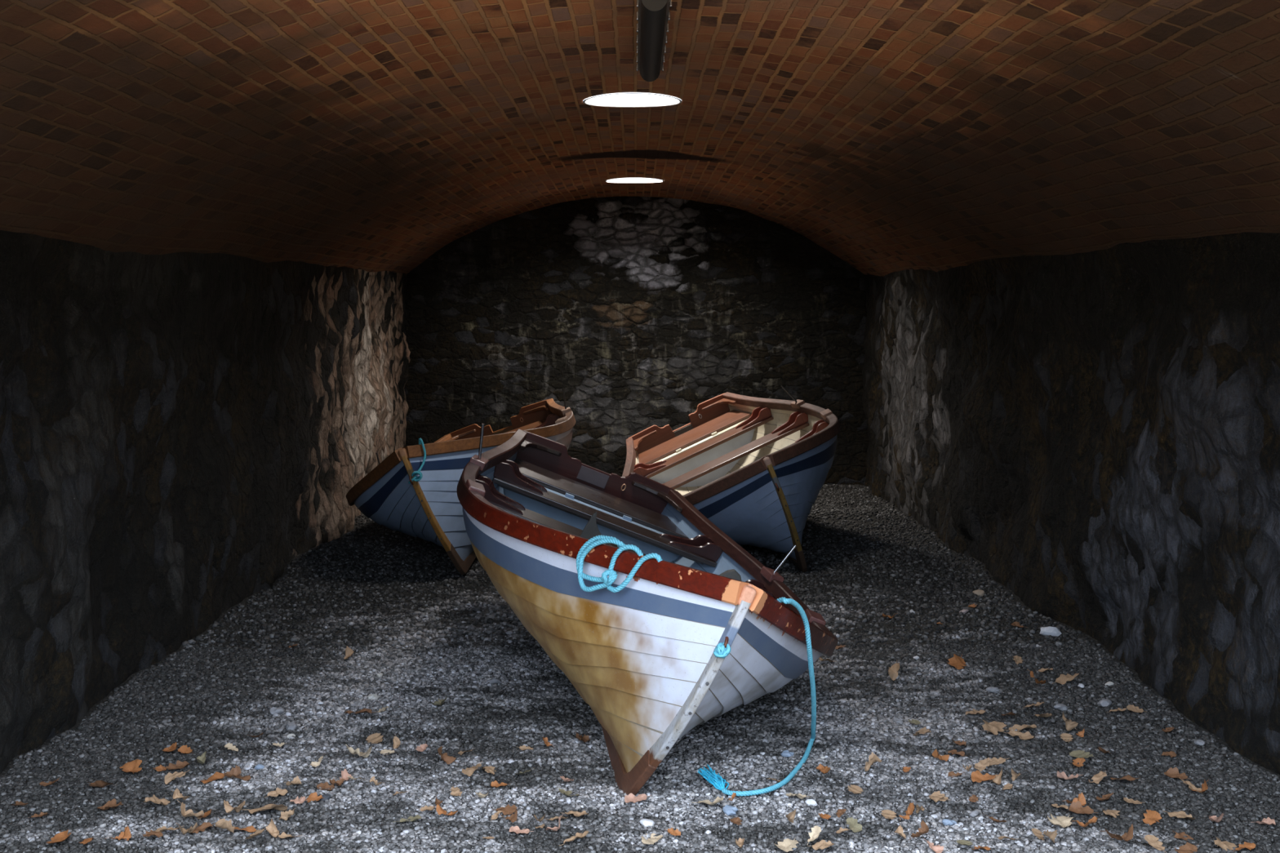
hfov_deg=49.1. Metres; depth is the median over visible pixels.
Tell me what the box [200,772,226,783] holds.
fallen leaf
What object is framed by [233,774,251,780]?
fallen leaf
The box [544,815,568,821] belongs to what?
fallen leaf
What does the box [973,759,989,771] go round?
fallen leaf
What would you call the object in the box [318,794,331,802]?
stone
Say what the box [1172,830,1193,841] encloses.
fallen leaf
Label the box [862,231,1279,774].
wall
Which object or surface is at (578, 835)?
fallen leaf
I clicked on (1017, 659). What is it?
fallen leaf
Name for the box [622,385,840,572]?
rowing boat
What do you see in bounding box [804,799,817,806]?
stone
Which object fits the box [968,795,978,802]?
fallen leaf
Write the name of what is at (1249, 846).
fallen leaf
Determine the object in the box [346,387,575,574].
rowing boat
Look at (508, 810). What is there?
fallen leaf
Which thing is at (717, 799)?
fallen leaf
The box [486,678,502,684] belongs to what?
stone
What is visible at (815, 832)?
fallen leaf
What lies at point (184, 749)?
fallen leaf
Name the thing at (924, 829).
fallen leaf
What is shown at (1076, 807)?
fallen leaf
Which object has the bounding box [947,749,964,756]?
fallen leaf
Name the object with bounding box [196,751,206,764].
fallen leaf
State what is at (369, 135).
ceiling
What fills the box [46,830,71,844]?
fallen leaf
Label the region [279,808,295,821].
fallen leaf
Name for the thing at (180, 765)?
fallen leaf
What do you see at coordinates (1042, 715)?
fallen leaf
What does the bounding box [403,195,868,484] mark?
wall
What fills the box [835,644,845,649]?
fallen leaf
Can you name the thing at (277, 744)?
fallen leaf
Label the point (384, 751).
fallen leaf
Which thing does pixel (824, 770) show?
fallen leaf
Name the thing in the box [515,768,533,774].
fallen leaf
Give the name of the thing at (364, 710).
fallen leaf
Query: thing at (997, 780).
fallen leaf
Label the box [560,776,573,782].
fallen leaf
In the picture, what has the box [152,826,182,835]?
fallen leaf
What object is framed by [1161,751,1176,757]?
fallen leaf
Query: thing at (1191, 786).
fallen leaf
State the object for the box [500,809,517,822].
fallen leaf
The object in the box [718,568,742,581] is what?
slab
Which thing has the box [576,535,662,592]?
mooring rope
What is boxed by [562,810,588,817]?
fallen leaf
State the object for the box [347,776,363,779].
fallen leaf
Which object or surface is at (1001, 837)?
fallen leaf
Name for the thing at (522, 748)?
fallen leaf
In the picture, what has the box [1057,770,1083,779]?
fallen leaf
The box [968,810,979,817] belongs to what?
stone
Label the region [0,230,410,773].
wall
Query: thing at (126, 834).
fallen leaf
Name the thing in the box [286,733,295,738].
stone
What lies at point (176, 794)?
fallen leaf
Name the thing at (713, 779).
mooring rope
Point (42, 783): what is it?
fallen leaf
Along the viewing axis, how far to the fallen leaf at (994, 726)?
6.08 m
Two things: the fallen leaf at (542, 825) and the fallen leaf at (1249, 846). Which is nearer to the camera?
the fallen leaf at (1249, 846)
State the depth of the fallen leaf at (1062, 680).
6.92 m
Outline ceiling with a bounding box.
[0,0,1279,276]
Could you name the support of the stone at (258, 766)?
on the gravel at (257, 784)
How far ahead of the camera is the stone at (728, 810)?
5.03 m
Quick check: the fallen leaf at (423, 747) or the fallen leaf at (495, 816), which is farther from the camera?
the fallen leaf at (423, 747)
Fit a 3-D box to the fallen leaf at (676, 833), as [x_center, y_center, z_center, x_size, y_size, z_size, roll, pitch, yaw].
[0.112,1.386,4.788,0.054,0.023,0.036,1,5,8]
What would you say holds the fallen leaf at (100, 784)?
on the gravel at (257, 784)
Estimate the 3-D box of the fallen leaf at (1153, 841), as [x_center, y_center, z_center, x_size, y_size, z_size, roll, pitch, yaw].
[1.734,1.404,4.716,0.062,0.028,0.091,0,5,4]
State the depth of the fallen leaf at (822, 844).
4.71 m
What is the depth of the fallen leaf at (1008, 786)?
5.28 m
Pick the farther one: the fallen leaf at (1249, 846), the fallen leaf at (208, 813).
the fallen leaf at (208, 813)
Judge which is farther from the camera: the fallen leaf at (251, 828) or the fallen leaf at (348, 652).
the fallen leaf at (348, 652)
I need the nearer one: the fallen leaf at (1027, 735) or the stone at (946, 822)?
the stone at (946, 822)
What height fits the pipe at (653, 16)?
0.121 m
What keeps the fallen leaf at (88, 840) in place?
on the gravel at (257, 784)
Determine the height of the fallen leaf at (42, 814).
0.015 m
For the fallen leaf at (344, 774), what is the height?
0.036 m
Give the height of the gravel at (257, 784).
0.296 m
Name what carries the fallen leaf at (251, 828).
on the gravel at (257, 784)
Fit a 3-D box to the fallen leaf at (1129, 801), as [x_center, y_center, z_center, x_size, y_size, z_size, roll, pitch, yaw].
[1.821,1.381,5.161,0.078,0.013,0.050,2,6,21]
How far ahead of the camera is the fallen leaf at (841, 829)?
4.86 m
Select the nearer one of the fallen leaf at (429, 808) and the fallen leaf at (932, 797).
the fallen leaf at (429, 808)
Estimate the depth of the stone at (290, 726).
6.12 m
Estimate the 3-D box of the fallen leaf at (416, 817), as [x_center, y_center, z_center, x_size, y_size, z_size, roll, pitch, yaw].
[-0.814,1.369,4.883,0.102,0.020,0.063,-2,6,-24]
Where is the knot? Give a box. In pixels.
[713,642,731,658]
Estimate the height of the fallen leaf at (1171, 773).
0.030 m
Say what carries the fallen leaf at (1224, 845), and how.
on the gravel at (257, 784)
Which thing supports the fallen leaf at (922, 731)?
on the gravel at (257, 784)
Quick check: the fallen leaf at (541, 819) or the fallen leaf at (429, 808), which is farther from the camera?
the fallen leaf at (429, 808)
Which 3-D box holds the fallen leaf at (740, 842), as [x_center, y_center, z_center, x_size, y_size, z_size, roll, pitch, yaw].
[0.338,1.400,4.736,0.030,0.043,0.079,1,5,11]
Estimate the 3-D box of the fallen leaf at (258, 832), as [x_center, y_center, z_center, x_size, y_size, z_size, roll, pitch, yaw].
[-1.296,1.371,4.732,0.065,0.030,0.110,0,5,2]
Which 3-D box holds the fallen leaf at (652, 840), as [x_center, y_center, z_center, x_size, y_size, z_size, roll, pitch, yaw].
[0.033,1.396,4.739,0.068,0.026,0.120,3,6,29]
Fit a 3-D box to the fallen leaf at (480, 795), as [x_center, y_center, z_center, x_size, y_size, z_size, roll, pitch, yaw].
[-0.574,1.340,5.113,0.043,0.034,0.077,1,5,14]
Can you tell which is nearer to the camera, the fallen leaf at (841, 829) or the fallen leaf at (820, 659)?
the fallen leaf at (841, 829)
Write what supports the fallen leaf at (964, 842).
on the gravel at (257, 784)
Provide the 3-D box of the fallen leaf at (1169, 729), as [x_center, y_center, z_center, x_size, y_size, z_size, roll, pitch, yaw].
[2.317,1.324,6.127,0.075,0.018,0.048,-3,6,-33]
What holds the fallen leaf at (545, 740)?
on the gravel at (257, 784)
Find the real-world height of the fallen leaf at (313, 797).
0.024 m
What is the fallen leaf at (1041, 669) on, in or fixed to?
on the gravel at (257, 784)
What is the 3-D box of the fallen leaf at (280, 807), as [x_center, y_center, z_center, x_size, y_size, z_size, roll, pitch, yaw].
[-1.320,1.344,4.946,0.146,0.048,0.108,-3,6,-31]
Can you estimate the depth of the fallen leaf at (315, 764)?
5.51 m
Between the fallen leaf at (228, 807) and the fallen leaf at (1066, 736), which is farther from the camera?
the fallen leaf at (1066, 736)
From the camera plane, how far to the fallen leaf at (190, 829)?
4.75 m
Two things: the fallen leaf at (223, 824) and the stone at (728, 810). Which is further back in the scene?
the stone at (728, 810)
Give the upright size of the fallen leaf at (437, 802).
0.032 m
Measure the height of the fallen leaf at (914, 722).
0.022 m
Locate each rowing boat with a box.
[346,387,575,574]
[456,423,838,795]
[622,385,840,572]
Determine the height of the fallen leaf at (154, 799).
0.044 m
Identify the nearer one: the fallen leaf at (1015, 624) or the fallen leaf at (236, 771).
the fallen leaf at (236, 771)
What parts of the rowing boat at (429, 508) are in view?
stem post, stern seat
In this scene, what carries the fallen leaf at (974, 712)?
on the gravel at (257, 784)
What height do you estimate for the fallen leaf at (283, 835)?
0.018 m
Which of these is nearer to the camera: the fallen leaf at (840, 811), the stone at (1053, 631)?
the fallen leaf at (840, 811)
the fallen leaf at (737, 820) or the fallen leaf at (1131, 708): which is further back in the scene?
the fallen leaf at (1131, 708)
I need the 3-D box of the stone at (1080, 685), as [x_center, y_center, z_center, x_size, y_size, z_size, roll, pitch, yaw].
[2.158,1.272,6.861,0.034,0.024,0.032,4,7,37]
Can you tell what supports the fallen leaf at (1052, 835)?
on the gravel at (257, 784)
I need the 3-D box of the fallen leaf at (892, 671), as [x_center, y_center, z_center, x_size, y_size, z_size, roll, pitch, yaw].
[1.262,1.213,6.966,0.057,0.089,0.099,1,5,11]
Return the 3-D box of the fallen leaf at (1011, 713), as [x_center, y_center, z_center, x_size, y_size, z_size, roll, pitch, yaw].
[1.654,1.296,6.323,0.101,0.040,0.069,-5,7,-41]
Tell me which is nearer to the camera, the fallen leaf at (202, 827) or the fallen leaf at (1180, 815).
the fallen leaf at (202, 827)
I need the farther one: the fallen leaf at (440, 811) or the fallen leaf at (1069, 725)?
the fallen leaf at (1069, 725)
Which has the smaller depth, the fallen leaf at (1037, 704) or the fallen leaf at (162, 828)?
the fallen leaf at (162, 828)
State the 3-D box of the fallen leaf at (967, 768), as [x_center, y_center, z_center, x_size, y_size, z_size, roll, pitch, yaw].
[1.276,1.321,5.443,0.024,0.030,0.060,4,7,40]
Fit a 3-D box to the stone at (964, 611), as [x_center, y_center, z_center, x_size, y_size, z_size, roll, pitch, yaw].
[1.945,1.111,8.414,0.037,0.025,0.050,5,7,44]
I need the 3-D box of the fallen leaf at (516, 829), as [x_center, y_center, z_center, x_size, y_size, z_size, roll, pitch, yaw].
[-0.406,1.386,4.807,0.084,0.015,0.053,0,5,-4]
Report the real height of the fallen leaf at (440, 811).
0.045 m
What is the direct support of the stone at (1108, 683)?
on the gravel at (257, 784)
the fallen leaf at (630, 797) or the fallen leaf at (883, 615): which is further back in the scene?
the fallen leaf at (883, 615)
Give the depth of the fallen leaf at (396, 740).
5.81 m
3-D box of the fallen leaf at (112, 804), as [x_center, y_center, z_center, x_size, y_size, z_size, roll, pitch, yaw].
[-1.887,1.358,5.018,0.115,0.037,0.074,2,6,24]
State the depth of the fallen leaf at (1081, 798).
5.15 m
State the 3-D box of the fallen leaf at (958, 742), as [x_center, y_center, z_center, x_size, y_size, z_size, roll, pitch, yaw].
[1.323,1.308,5.837,0.072,0.043,0.034,1,5,9]
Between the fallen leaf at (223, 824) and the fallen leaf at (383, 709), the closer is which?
the fallen leaf at (223, 824)
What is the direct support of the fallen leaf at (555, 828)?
on the gravel at (257, 784)
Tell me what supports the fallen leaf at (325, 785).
on the gravel at (257, 784)
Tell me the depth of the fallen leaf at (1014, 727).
6.13 m
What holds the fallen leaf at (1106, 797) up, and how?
on the gravel at (257, 784)
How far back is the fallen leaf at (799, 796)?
5.14 m
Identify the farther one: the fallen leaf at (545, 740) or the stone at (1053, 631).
the stone at (1053, 631)
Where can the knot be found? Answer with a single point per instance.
(720, 651)
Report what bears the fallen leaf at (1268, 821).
on the gravel at (257, 784)
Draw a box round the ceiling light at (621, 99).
[582,92,682,106]
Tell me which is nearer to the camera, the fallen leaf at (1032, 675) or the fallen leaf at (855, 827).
the fallen leaf at (855, 827)
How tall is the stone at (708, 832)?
0.015 m
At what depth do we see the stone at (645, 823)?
4.88 m
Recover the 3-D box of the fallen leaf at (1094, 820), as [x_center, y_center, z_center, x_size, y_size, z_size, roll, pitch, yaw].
[1.562,1.385,4.918,0.088,0.047,0.036,1,5,11]
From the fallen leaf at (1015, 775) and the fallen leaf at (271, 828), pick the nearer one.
the fallen leaf at (271, 828)
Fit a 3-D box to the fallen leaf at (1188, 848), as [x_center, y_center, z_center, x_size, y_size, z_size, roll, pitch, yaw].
[1.843,1.417,4.707,0.096,0.023,0.058,-2,6,-20]
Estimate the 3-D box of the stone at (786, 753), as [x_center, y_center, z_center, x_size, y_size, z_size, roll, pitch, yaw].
[0.592,1.320,5.645,0.052,0.033,0.038,1,5,14]
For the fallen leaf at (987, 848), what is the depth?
4.72 m
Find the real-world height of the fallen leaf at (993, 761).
0.028 m
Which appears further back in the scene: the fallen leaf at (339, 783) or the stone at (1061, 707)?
the stone at (1061, 707)
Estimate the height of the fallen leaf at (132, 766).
0.034 m
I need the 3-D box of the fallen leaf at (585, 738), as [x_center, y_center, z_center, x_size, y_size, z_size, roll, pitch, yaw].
[-0.243,1.293,5.852,0.085,0.058,0.040,-4,7,-40]
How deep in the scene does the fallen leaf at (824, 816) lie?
4.97 m
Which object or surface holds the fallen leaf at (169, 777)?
on the gravel at (257, 784)
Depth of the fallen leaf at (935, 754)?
5.58 m
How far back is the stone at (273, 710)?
6.36 m
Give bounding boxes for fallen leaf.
[10,800,28,806]
[27,812,48,817]
[40,777,59,786]
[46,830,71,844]
[80,837,93,844]
[87,780,113,787]
[97,799,122,810]
[105,826,131,840]
[119,759,142,773]
[142,830,163,838]
[143,794,170,805]
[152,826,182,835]
[153,764,166,771]
[162,742,177,751]
[164,760,190,769]
[164,769,190,784]
[172,788,189,799]
[177,745,192,753]
[177,800,204,819]
[177,822,197,835]
[191,822,215,833]
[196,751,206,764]
[198,808,212,817]
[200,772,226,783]
[214,817,235,832]
[223,765,244,777]
[223,800,248,813]
[224,742,238,751]
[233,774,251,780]
[234,826,257,832]
[244,804,287,813]
[245,828,264,839]
[265,787,287,797]
[266,818,279,838]
[272,742,284,746]
[277,831,302,838]
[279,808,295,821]
[284,776,301,786]
[289,796,307,804]
[306,792,324,802]
[308,755,323,767]
[315,782,334,791]
[329,777,346,786]
[339,768,351,781]
[344,645,354,659]
[344,708,375,713]
[346,744,371,757]
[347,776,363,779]
[365,733,383,743]
[369,776,382,785]
[377,706,388,712]
[377,749,395,755]
[392,733,400,749]
[396,814,421,822]
[415,743,427,751]
[420,805,434,811]
[431,697,446,706]
[434,804,457,816]
[435,794,443,804]
[437,746,457,764]
[450,786,462,796]
[457,748,474,755]
[462,760,482,776]
[475,791,488,798]
[481,766,496,774]
[482,836,494,839]
[490,780,511,787]
[490,810,502,821]
[491,804,516,815]
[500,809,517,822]
[509,826,529,834]
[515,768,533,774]
[518,745,533,750]
[533,813,546,822]
[535,823,545,828]
[542,737,552,746]
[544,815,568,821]
[546,815,562,831]
[557,786,578,796]
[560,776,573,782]
[560,831,589,845]
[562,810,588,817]
[575,732,590,742]
[624,793,651,803]
[640,833,663,844]
[664,827,680,835]
[693,796,723,804]
[728,792,736,800]
[728,817,742,825]
[735,838,744,848]
[773,837,798,852]
[785,809,795,822]
[786,792,806,799]
[807,826,821,844]
[810,840,833,850]
[815,764,831,773]
[818,657,834,662]
[818,813,831,819]
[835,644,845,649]
[835,808,846,818]
[835,827,852,833]
[845,814,862,832]
[848,784,863,794]
[862,752,882,771]
[880,809,897,819]
[882,613,897,618]
[888,659,899,680]
[894,825,906,839]
[898,802,914,820]
[902,766,911,773]
[908,719,919,724]
[909,821,928,839]
[912,727,930,735]
[915,804,924,813]
[925,840,943,852]
[928,791,947,801]
[928,795,943,802]
[932,749,952,761]
[946,653,966,669]
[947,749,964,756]
[947,771,964,777]
[949,735,966,746]
[956,840,973,845]
[962,764,972,771]
[965,708,985,715]
[968,604,977,608]
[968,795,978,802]
[971,770,999,782]
[972,845,991,850]
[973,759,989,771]
[982,720,1006,734]
[986,757,1009,765]
[986,815,1006,822]
[989,768,1002,785]
[998,835,1018,840]
[1000,711,1015,715]
[1001,730,1034,740]
[1002,783,1013,790]
[1004,724,1036,731]
[1011,622,1025,627]
[1011,768,1020,781]
[1012,655,1022,665]
[1023,702,1044,708]
[1027,669,1045,684]
[1031,828,1044,841]
[1034,713,1052,717]
[1038,668,1053,671]
[1043,829,1057,843]
[1047,813,1073,827]
[1050,804,1068,808]
[1052,673,1079,684]
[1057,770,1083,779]
[1060,733,1072,742]
[1062,711,1078,731]
[1062,792,1086,806]
[1068,800,1098,814]
[1069,750,1094,758]
[1072,758,1085,767]
[1075,728,1084,737]
[1075,816,1097,827]
[1088,769,1106,783]
[1095,791,1113,801]
[1097,746,1110,753]
[1099,824,1133,841]
[1102,809,1119,817]
[1106,707,1126,712]
[1110,774,1138,781]
[1123,797,1142,804]
[1126,704,1144,712]
[1142,809,1161,825]
[1144,835,1166,852]
[1161,725,1174,733]
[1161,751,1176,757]
[1162,810,1195,819]
[1164,767,1191,779]
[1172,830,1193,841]
[1174,842,1197,852]
[1178,777,1202,794]
[1191,779,1208,792]
[1208,813,1224,822]
[1213,836,1236,851]
[1233,842,1255,851]
[1252,817,1275,825]
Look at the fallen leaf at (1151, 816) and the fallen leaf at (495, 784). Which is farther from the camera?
the fallen leaf at (495, 784)
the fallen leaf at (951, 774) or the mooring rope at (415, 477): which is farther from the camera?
the mooring rope at (415, 477)
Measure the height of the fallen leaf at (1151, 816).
0.033 m
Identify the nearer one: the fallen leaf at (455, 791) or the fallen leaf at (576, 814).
the fallen leaf at (576, 814)
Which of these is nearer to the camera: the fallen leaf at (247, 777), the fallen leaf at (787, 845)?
the fallen leaf at (787, 845)
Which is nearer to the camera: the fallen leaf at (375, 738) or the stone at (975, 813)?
the stone at (975, 813)
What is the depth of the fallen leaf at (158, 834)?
4.73 m
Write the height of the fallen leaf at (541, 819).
0.044 m
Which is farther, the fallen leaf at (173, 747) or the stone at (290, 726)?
the stone at (290, 726)
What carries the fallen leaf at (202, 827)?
on the gravel at (257, 784)
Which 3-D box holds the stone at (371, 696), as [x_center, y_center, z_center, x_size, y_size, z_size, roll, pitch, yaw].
[-1.271,1.287,6.664,0.055,0.038,0.060,1,5,15]
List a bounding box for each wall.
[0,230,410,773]
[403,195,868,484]
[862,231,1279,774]
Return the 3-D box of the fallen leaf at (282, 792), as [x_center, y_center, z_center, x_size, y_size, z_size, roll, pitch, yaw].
[-1.332,1.339,5.116,0.091,0.021,0.047,-4,7,-39]
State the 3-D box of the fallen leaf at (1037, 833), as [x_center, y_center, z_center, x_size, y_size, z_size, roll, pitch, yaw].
[1.377,1.410,4.837,0.043,0.023,0.073,0,5,0]
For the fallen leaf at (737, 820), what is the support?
on the gravel at (257, 784)
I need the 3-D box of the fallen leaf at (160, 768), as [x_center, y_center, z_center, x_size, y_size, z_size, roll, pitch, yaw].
[-1.873,1.338,5.486,0.044,0.020,0.073,2,6,21]
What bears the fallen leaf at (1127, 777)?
on the gravel at (257, 784)
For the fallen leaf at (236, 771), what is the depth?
5.33 m
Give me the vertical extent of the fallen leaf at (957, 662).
0.053 m
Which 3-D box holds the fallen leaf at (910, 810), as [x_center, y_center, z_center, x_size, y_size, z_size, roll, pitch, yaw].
[0.947,1.370,4.977,0.044,0.056,0.100,3,6,30]
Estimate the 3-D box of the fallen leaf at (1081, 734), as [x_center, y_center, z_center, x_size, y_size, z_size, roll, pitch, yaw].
[1.911,1.327,6.073,0.048,0.038,0.027,-3,6,-31]
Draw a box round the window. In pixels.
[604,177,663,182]
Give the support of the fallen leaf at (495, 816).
on the gravel at (257, 784)
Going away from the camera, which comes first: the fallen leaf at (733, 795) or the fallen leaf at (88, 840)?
the fallen leaf at (88, 840)
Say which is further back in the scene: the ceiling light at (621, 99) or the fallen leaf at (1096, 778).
the ceiling light at (621, 99)
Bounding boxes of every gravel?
[0,484,1279,852]
[0,484,1279,852]
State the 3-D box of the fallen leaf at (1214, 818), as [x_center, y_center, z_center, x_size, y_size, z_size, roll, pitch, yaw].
[2.053,1.387,4.999,0.043,0.050,0.101,1,5,6]
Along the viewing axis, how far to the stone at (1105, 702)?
6.53 m
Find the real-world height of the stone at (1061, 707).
0.030 m
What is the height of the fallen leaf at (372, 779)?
0.031 m
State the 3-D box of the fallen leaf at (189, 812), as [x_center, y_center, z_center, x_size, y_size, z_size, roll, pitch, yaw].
[-1.569,1.340,4.893,0.087,0.083,0.046,-2,6,-25]
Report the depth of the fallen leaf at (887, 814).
5.00 m
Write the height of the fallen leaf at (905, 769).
0.012 m
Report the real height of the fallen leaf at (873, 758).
0.080 m
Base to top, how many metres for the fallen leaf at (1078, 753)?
0.029 m
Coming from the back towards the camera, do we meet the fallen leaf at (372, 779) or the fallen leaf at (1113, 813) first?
the fallen leaf at (372, 779)
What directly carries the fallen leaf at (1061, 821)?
on the gravel at (257, 784)
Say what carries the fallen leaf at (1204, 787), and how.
on the gravel at (257, 784)
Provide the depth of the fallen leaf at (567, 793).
5.16 m
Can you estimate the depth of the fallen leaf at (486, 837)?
4.75 m
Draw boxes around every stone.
[253,764,264,769]
[270,706,284,715]
[285,721,297,730]
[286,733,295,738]
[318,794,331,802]
[366,693,380,700]
[376,672,382,677]
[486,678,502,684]
[639,818,654,826]
[705,830,711,835]
[722,804,737,815]
[780,750,793,757]
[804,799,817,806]
[893,718,902,724]
[942,818,956,826]
[959,608,968,613]
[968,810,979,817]
[972,589,985,596]
[986,686,999,693]
[1040,626,1061,636]
[1053,703,1067,711]
[1077,683,1084,688]
[1097,698,1112,706]
[1104,681,1114,685]
[1193,739,1204,746]
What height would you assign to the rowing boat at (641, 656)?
1.249 m
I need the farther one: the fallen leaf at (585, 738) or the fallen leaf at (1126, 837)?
the fallen leaf at (585, 738)
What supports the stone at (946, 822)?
on the gravel at (257, 784)
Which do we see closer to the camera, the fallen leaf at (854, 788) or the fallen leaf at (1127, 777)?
the fallen leaf at (854, 788)
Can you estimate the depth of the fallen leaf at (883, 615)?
8.30 m
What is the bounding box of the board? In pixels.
[579,511,611,546]
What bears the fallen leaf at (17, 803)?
on the gravel at (257, 784)
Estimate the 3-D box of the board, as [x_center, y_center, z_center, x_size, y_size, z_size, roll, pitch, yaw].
[-0.203,0.541,6.239,0.269,0.332,0.050,-1,5,-9]
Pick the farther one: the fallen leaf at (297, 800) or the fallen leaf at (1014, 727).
the fallen leaf at (1014, 727)
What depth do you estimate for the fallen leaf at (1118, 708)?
6.43 m
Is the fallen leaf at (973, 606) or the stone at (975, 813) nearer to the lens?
the stone at (975, 813)
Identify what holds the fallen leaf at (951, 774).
on the gravel at (257, 784)
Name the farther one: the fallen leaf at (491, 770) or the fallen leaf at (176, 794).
the fallen leaf at (491, 770)
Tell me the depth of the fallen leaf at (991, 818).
4.97 m
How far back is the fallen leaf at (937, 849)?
4.70 m
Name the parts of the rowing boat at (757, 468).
stern seat, stem post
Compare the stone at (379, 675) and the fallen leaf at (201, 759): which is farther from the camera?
the stone at (379, 675)
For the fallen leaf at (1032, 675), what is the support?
on the gravel at (257, 784)
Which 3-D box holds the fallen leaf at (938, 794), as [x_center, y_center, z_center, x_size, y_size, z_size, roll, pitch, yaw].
[1.108,1.369,5.171,0.081,0.026,0.064,2,6,19]
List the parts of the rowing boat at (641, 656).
stern seat, stem post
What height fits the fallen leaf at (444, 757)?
0.073 m
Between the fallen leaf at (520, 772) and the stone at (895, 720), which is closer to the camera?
the fallen leaf at (520, 772)
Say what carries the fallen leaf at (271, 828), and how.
on the gravel at (257, 784)
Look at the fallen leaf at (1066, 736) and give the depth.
5.99 m
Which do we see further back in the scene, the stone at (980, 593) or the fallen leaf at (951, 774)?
the stone at (980, 593)
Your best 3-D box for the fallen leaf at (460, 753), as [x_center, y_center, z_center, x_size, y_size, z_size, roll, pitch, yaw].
[-0.702,1.317,5.674,0.068,0.022,0.044,-1,5,-9]
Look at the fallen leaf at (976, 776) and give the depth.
5.33 m
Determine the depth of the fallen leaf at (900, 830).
4.82 m
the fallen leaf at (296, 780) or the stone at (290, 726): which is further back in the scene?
the stone at (290, 726)
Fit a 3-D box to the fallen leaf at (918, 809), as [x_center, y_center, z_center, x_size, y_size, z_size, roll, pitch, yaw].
[1.004,1.373,5.037,0.027,0.045,0.058,0,5,-4]
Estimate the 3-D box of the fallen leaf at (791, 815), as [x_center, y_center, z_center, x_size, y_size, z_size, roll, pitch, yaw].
[0.520,1.371,4.941,0.043,0.057,0.060,-3,6,-29]
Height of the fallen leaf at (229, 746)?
0.027 m
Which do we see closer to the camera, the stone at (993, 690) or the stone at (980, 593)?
the stone at (993, 690)
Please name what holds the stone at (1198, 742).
on the gravel at (257, 784)
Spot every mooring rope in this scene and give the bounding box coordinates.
[408,438,426,484]
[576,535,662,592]
[697,597,816,796]
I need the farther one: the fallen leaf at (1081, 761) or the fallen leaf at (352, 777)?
the fallen leaf at (1081, 761)
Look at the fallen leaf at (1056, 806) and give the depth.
5.12 m
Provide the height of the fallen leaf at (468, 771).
0.034 m
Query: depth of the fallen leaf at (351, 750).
5.54 m
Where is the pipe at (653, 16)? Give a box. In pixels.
[635,0,671,81]
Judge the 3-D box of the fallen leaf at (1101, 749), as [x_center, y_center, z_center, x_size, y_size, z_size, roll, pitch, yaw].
[1.893,1.319,5.724,0.055,0.030,0.077,-3,6,-30]
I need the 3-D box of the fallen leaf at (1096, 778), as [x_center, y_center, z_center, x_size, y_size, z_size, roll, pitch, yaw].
[1.758,1.342,5.370,0.060,0.033,0.117,4,7,40]
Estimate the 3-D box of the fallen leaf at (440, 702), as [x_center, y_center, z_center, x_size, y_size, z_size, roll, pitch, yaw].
[-0.928,1.278,6.532,0.050,0.036,0.102,2,6,25]

